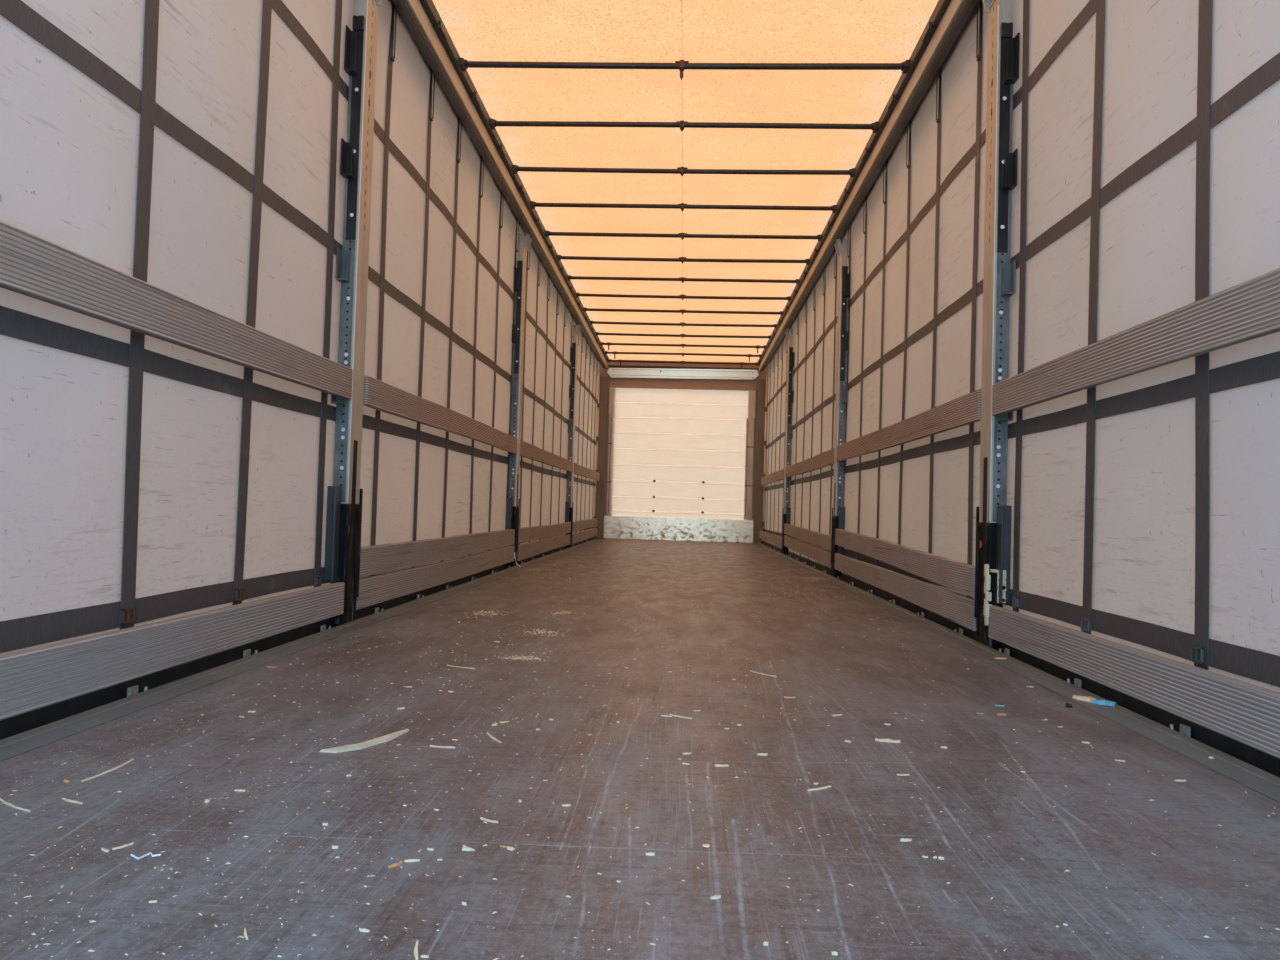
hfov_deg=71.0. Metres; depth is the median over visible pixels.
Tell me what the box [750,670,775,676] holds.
stick
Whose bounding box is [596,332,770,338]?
bow
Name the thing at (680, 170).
bow
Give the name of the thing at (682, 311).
bow
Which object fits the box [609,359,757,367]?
bow
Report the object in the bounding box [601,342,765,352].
bow
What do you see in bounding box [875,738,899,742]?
stick
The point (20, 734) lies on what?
trim
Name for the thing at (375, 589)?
wooden slat
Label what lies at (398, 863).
stick
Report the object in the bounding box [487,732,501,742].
stick
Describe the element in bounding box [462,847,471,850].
chip
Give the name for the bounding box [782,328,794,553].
post
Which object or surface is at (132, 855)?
wire
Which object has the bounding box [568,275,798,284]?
bow
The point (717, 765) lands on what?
chip
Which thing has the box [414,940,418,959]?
stick
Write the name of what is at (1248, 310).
wooden slat
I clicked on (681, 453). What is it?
wall
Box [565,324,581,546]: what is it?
post
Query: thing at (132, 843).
stick
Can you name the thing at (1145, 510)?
wall
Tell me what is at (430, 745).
stick
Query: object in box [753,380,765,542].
post
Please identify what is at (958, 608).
wooden slat
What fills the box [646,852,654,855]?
chip
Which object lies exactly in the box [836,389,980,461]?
wooden slat
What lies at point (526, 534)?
wooden slat
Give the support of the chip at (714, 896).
on the floor
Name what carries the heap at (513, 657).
on the floor
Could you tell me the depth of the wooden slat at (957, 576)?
4.32 m
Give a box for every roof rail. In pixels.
[392,0,608,368]
[757,0,978,371]
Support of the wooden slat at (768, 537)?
attached to the post at (790, 354)
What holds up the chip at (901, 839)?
on the floor
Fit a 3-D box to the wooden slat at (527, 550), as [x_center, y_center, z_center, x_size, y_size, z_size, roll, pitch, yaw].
[-0.875,0.617,8.525,0.030,0.122,3.215,2,-2,3]
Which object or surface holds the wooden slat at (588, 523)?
attached to the post at (574, 350)
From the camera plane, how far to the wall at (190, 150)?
2.63 m
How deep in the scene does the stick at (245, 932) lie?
0.96 m
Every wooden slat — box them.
[0,220,352,398]
[356,546,514,609]
[360,529,514,576]
[363,375,517,453]
[517,534,569,560]
[518,522,570,543]
[520,440,572,471]
[572,518,597,531]
[572,528,597,543]
[574,463,599,480]
[759,530,781,546]
[761,469,784,485]
[784,523,830,550]
[784,535,830,567]
[785,448,833,477]
[834,553,975,630]
[835,529,974,597]
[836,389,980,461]
[992,268,1279,415]
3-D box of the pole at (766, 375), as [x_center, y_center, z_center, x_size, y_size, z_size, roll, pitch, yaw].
[1.848,-0.303,13.298,0.040,2.520,0.040,2,-2,3]
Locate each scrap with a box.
[1072,695,1095,702]
[1092,699,1116,706]
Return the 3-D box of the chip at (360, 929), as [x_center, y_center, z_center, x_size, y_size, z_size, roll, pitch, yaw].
[-0.302,0.493,0.984,0.012,0.003,0.004,1,-2,13]
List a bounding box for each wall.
[0,0,598,696]
[595,360,767,542]
[760,0,1279,737]
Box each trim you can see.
[0,537,603,761]
[753,541,1279,802]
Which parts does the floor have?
wear plate, wear plate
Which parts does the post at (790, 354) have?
post, plate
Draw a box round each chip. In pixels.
[359,928,369,931]
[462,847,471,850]
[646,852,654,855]
[710,895,720,899]
[715,764,728,766]
[900,838,911,841]
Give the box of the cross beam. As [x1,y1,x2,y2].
[607,365,758,379]
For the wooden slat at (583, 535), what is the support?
attached to the post at (574, 350)
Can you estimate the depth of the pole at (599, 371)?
13.42 m
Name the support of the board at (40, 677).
attached to the post at (345, 497)
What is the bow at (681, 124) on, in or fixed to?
attached to the ceiling
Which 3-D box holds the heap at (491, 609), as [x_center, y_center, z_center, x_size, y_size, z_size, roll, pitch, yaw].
[-0.652,0.572,3.856,0.194,0.002,0.262,1,-2,24]
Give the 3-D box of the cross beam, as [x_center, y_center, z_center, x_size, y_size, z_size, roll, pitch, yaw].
[0.640,-1.602,13.441,2.270,0.185,0.106,2,-2,3]
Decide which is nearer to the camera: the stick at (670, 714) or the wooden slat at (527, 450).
the stick at (670, 714)
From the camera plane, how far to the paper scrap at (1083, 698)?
2.36 m
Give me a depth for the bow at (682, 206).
6.51 m
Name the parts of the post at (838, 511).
post, plate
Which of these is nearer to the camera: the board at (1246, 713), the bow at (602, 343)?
the board at (1246, 713)
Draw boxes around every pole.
[594,371,599,538]
[761,375,766,542]
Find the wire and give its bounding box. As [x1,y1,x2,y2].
[131,852,160,859]
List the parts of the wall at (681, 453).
trim, trim, kick plate, trim, trim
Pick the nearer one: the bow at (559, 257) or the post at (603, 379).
the bow at (559, 257)
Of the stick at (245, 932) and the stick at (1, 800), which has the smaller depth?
the stick at (245, 932)
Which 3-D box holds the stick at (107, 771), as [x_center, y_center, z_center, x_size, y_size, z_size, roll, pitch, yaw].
[-0.900,0.492,1.524,0.008,0.003,0.129,2,-2,5]
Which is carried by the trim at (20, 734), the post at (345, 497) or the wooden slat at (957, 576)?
the post at (345, 497)
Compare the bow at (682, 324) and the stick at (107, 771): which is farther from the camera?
the bow at (682, 324)
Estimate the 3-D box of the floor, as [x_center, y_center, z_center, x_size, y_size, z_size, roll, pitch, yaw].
[0.239,0.699,6.637,2.200,0.032,13.620,2,-2,3]
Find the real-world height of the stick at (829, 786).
0.003 m
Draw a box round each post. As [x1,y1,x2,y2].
[324,0,381,623]
[506,233,531,566]
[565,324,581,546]
[596,376,607,537]
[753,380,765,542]
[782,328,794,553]
[831,238,850,576]
[974,0,1019,646]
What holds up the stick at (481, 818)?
on the floor
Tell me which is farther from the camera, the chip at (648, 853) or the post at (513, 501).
the post at (513, 501)
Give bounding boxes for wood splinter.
[319,728,408,752]
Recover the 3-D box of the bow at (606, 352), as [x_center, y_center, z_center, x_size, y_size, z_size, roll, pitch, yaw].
[0.610,-1.758,12.748,2.260,0.111,0.075,2,-2,3]
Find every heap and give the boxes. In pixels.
[461,609,502,615]
[498,655,545,660]
[524,628,563,636]
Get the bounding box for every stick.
[0,798,30,811]
[62,798,82,803]
[81,759,133,781]
[112,842,133,849]
[244,928,247,939]
[388,861,401,867]
[404,859,419,861]
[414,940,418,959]
[430,745,454,747]
[480,817,497,822]
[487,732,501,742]
[670,714,691,718]
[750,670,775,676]
[808,785,830,790]
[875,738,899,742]
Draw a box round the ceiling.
[432,0,938,362]
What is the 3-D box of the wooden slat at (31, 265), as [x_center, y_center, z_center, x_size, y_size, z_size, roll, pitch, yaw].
[-1.183,-0.417,1.735,0.027,0.118,3.323,2,-2,3]
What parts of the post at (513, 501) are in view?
plate, post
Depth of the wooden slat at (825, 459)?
8.00 m
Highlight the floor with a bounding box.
[0,538,1279,959]
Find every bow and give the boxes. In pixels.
[459,58,909,79]
[490,118,878,132]
[513,165,854,176]
[531,201,836,212]
[545,230,821,240]
[557,255,809,264]
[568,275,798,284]
[576,293,790,300]
[584,307,782,315]
[590,320,776,327]
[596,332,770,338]
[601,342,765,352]
[605,351,760,361]
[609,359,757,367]
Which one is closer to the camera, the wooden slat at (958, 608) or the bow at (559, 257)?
the wooden slat at (958, 608)
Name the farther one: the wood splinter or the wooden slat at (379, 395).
the wooden slat at (379, 395)
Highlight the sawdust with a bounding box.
[0,566,1279,959]
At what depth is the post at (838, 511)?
6.70 m
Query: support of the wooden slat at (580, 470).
attached to the post at (574, 350)
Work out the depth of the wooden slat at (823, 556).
7.97 m
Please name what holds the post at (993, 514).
on the trim at (1257, 770)
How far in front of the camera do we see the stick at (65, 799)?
1.36 m
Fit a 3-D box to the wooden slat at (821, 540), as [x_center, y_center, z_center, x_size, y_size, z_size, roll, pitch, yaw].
[1.542,0.515,8.416,0.029,0.164,3.205,2,-2,3]
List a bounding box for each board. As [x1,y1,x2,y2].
[0,582,344,720]
[988,605,1279,758]
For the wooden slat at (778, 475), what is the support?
attached to the post at (790, 354)
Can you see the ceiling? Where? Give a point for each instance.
(637, 31)
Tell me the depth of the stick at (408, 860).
1.18 m
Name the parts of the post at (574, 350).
plate, post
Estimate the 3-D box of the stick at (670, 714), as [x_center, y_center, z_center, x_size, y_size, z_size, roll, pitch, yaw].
[0.092,0.537,2.038,0.059,0.003,0.006,0,-2,35]
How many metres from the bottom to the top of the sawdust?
0.004 m
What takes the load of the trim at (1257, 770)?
attached to the wall at (1145, 510)
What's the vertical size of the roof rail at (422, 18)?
0.181 m
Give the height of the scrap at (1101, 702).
0.011 m
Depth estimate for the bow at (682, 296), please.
9.28 m
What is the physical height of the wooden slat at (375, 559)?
0.121 m
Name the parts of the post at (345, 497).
plate, post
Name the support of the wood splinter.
on the floor
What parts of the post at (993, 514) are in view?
post, plate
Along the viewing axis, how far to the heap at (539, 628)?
3.33 m
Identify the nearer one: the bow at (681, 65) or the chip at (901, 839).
the chip at (901, 839)
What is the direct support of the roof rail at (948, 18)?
attached to the ceiling
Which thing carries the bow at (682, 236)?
attached to the ceiling

